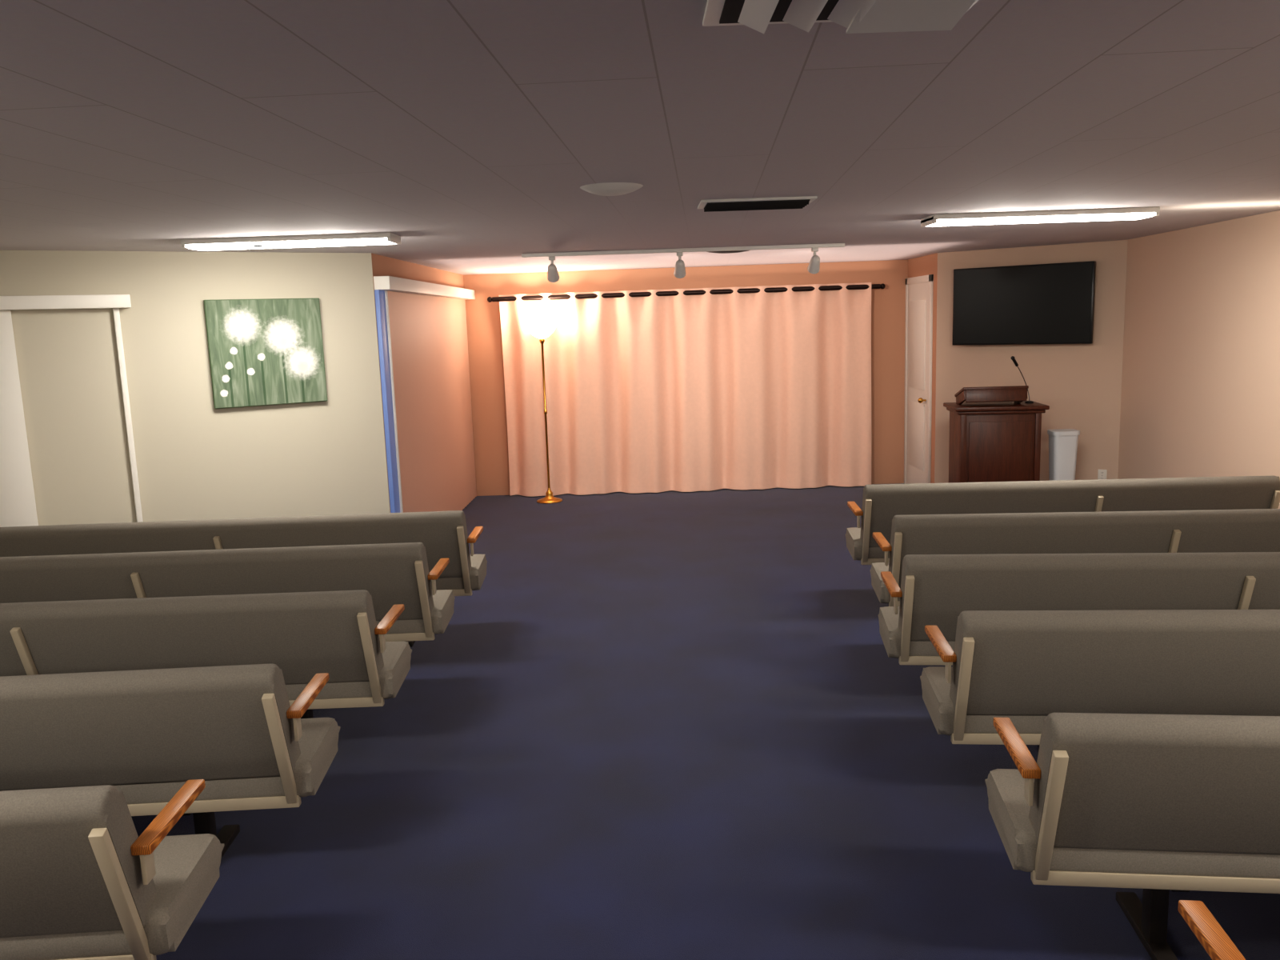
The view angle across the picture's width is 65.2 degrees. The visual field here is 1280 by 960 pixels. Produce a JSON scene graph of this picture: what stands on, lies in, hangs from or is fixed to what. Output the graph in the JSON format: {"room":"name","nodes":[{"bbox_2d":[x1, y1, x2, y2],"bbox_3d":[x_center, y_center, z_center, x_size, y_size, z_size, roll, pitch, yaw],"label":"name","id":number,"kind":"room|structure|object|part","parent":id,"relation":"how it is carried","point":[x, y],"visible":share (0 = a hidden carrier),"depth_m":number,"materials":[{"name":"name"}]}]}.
{"room":"funeral home chapel","nodes":[
{"label":"funeral home chapel","id":0,"kind":"room"},
{"bbox_2d":[0,250,390,521],"bbox_3d":[-3.311,-0.349,6.889,3.107,2.550,0.205,-7,11,-32],"label":"wall","id":1,"kind":"structure","parent":0,"point":[195,460],"depth_m":7.08,"materials":[{"name":"beige paint"}]},
{"bbox_2d":[0,294,143,527],"bbox_3d":[-3.883,-0.072,6.428,1.297,2.185,0.110,-7,11,-32],"label":"door","id":2,"kind":"structure","parent":1,"relation":"attached to","point":[67,451],"depth_m":6.50,"materials":[{"name":"white paint"}]},
{"bbox_3d":[-2.656,-0.910,7.133,0.780,0.750,0.043,-7,11,-32],"label":"picture of dandelions","id":3,"kind":"part","parent":1,"relation":"part of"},
{"bbox_2d":[371,253,463,510],"bbox_3d":[-2.017,-0.793,9.423,0.160,2.550,3.581,-2,9,1],"label":"wall","id":4,"kind":"structure","parent":0,"point":[382,266],"depth_m":8.61,"materials":[{"name":"brown paint"}]},
{"bbox_2d":[373,276,476,512],"bbox_3d":[-1.873,-0.674,9.440,0.120,2.300,3.561,-2,9,1],"label":"door","id":5,"kind":"structure","parent":4,"relation":"attached to","point":[422,327],"depth_m":8.95,"materials":[{"name":"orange paint"}]},
{"bbox_2d":[0,0,1279,275],"bbox_3d":[-0.542,-1.268,4.150,11.000,0.100,16.000,-2,9,0],"label":"ceiling","id":6,"kind":"structure","parent":0,"point":[470,133],"depth_m":2.93,"materials":[{"name":"white"}]},
{"bbox_2d":[180,206,1159,251],"bbox_3d":[0.021,-0.883,2.098,6.560,0.055,8.300,-2,9,0],"label":"light fixtures","id":7,"kind":"object","parent":6,"relation":"attached to","point":[1135,213],"depth_m":5.94,"materials":[{"name":"white plastic"}]},
{"bbox_2d":[521,243,844,282],"bbox_3d":[0.352,-1.752,8.087,2.600,0.234,0.160,-2,9,0],"label":"track spotlights","id":8,"kind":"object","parent":6,"relation":"attached to","point":[553,276],"visible":1,"depth_m":8.04,"materials":[{"name":"silver metal"}]},
{"bbox_2d":[580,0,978,253],"bbox_3d":[0.358,-1.358,4.986,1.235,0.042,7.170,-2,9,0],"label":"ceiling vent","id":9,"kind":"object","parent":6,"relation":"attached to","point":[858,16],"depth_m":1.85,"materials":[{"name":"metal"}]},
{"bbox_2d":[463,260,907,495],"bbox_3d":[0.528,-1.162,11.219,5.071,2.550,0.160,-2,9,1],"label":"wall","id":10,"kind":"structure","parent":0,"point":[888,304],"depth_m":11.05,"materials":[{"name":"brown paint"}]},
{"bbox_2d":[487,282,885,496],"bbox_3d":[0.528,-0.983,11.056,4.321,2.223,0.218,-2,9,1],"label":"stage curtain","id":11,"kind":"object","parent":10,"relation":"hanging from","point":[763,387],"visible":0.98,"depth_m":11.01,"materials":[{"name":"fabric"}]},
{"bbox_2d":[131,483,1279,959],"bbox_3d":[-0.458,1.269,4.552,11.000,0.100,16.000,-2,9,0],"label":"floor","id":12,"kind":"structure","parent":0,"point":[670,725],"depth_m":4.07,"materials":[{"name":"blue carpet"}]},
{"bbox_2d":[0,779,224,959],"bbox_3d":[-2.653,1.173,2.616,2.880,0.840,0.590,-2,9,-3],"label":"pews","id":13,"kind":"object","parent":12,"relation":"on","point":[78,881],"visible":1,"depth_m":2.49,"materials":[{"name":"fabric"}]},
{"bbox_2d":[0,663,339,857],"bbox_3d":[-2.566,1.034,3.475,2.880,0.840,0.590,-2,9,-3],"label":"pews","id":14,"kind":"object","parent":12,"relation":"on","point":[142,734],"visible":0.83,"depth_m":3.28,"materials":[{"name":"fabric"}]},
{"bbox_2d":[0,589,411,718],"bbox_3d":[-2.506,0.884,4.405,2.886,0.840,0.623,-2,9,0],"label":"pews","id":15,"kind":"object","parent":12,"relation":"on","point":[306,634],"visible":0.6,"depth_m":4.15,"materials":[{"name":"fabric"}]},
{"bbox_2d":[0,542,455,641],"bbox_3d":[-2.470,0.742,5.299,2.884,0.840,0.615,-2,9,0],"label":"pews","id":16,"kind":"object","parent":12,"relation":"on","point":[392,574],"visible":0.54,"depth_m":5.01,"materials":[{"name":"fabric"}]},
{"bbox_2d":[0,510,487,647],"bbox_3d":[-2.416,0.608,6.128,2.887,0.840,0.631,-2,9,0],"label":"pews","id":17,"kind":"object","parent":12,"relation":"on","point":[443,534],"visible":0.47,"depth_m":5.83,"materials":[{"name":"fabric"}]},
{"bbox_2d":[524,323,562,503],"bbox_3d":[-1.014,-0.713,10.736,0.350,1.915,0.350,-2,9,0],"label":"torchiere floor lamp","id":18,"kind":"object","parent":12,"relation":"on","point":[540,330],"visible":1,"depth_m":10.66,"materials":[{"name":"gold metal"}]},
{"bbox_2d":[943,356,1049,482],"bbox_3d":[3.219,-0.379,9.099,0.800,1.491,0.560,-1,9,6],"label":"pulpit","id":19,"kind":"object","parent":12,"relation":"on","point":[995,434],"visible":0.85,"depth_m":8.87,"materials":[{"name":"brown wood"}]},
{"bbox_2d":[845,475,1279,564],"bbox_3d":[2.686,0.381,6.497,2.600,0.840,0.590,-1,9,4],"label":"pews","id":20,"kind":"object","parent":12,"relation":"on","point":[881,502],"visible":0.4,"depth_m":6.20,"materials":[{"name":"fabric"}]},
{"bbox_2d":[1047,428,1079,480],"bbox_3d":[3.801,-0.042,9.004,0.240,0.815,0.196,-2,9,0],"label":"waste bin","id":21,"kind":"object","parent":12,"relation":"on","point":[1062,442],"visible":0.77,"depth_m":8.90,"materials":[{"name":"white plastic"}]},
{"bbox_2d":[869,508,1279,606],"bbox_3d":[2.624,0.541,5.495,2.600,0.840,0.590,-1,9,5],"label":"pews","id":22,"kind":"object","parent":12,"relation":"on","point":[1251,530],"visible":0.27,"depth_m":5.22,"materials":[{"name":"fabric"}]},
{"bbox_2d":[877,552,1279,665],"bbox_3d":[2.452,0.692,4.584,2.600,0.840,0.590,-1,9,6],"label":"pews","id":23,"kind":"object","parent":12,"relation":"on","point":[935,590],"visible":0.55,"depth_m":4.36,"materials":[{"name":"fabric"}]},
{"bbox_2d":[920,609,1279,755],"bbox_3d":[2.425,0.827,3.737,2.600,0.840,0.590,-1,9,6],"label":"pews","id":24,"kind":"object","parent":12,"relation":"on","point":[1024,667],"visible":0.8,"depth_m":3.56,"materials":[{"name":"fabric"}]},
{"bbox_2d":[984,712,1279,959],"bbox_3d":[2.363,0.981,2.774,2.600,0.840,0.590,-1,9,7],"label":"pews","id":25,"kind":"object","parent":12,"relation":"on","point":[1156,804],"visible":1,"depth_m":2.69,"materials":[{"name":"fabric"}]},
{"bbox_2d":[1178,900,1245,959],"bbox_3d":[2.408,1.135,1.796,2.600,0.840,0.590,-1,9,7],"label":"pews","id":26,"kind":"object","parent":12,"relation":"on","point":[1210,934],"visible":1,"depth_m":2.00,"materials":[{"name":"wood"}]},
{"bbox_2d":[908,252,937,483],"bbox_3d":[3.044,-1.141,10.557,0.160,2.550,1.080,-2,9,0],"label":"wall","id":27,"kind":"structure","parent":0,"point":[926,265],"depth_m":10.14,"materials":[{"name":"brown paint"}]},
{"bbox_2d":[904,274,933,483],"bbox_3d":[2.918,-1.009,10.648,0.105,2.270,0.960,-2,9,0],"label":"door","id":28,"kind":"structure","parent":27,"relation":"attached to","point":[918,316],"depth_m":10.58,"materials":[{"name":"white paint"}]},
{"bbox_2d":[934,240,1127,483],"bbox_3d":[3.698,-1.006,9.568,1.718,2.550,0.160,5,11,37],"label":"wall","id":29,"kind":"structure","parent":0,"point":[1081,384],"depth_m":9.31,"materials":[{"name":"beige paint"}]},
{"bbox_2d":[952,260,1095,345],"bbox_3d":[3.578,-1.640,9.378,1.280,0.730,0.096,5,11,37],"label":"wall-mounted tv","id":30,"kind":"object","parent":29,"relation":"attached to","point":[1051,303],"visible":1,"depth_m":9.31,"materials":[{"name":"black plastic"}]},
{"bbox_2d":[1097,469,1107,479],"bbox_3d":[4.255,-0.040,9.204,0.075,0.115,0.011,5,11,37],"label":"outlet plate","id":31,"kind":"object","parent":29,"relation":"attached to","point":[1102,474],"visible":0.8,"depth_m":9.20,"materials":[{"name":"white paint"}]},
{"bbox_2d":[1117,210,1279,508],"bbox_3d":[3.944,0.014,3.079,0.160,2.550,12.092,-1,9,5],"label":"wall","id":32,"kind":"structure","parent":0,"point":[1200,395],"depth_m":7.47,"materials":[{"name":"beige paint"}]}
]}

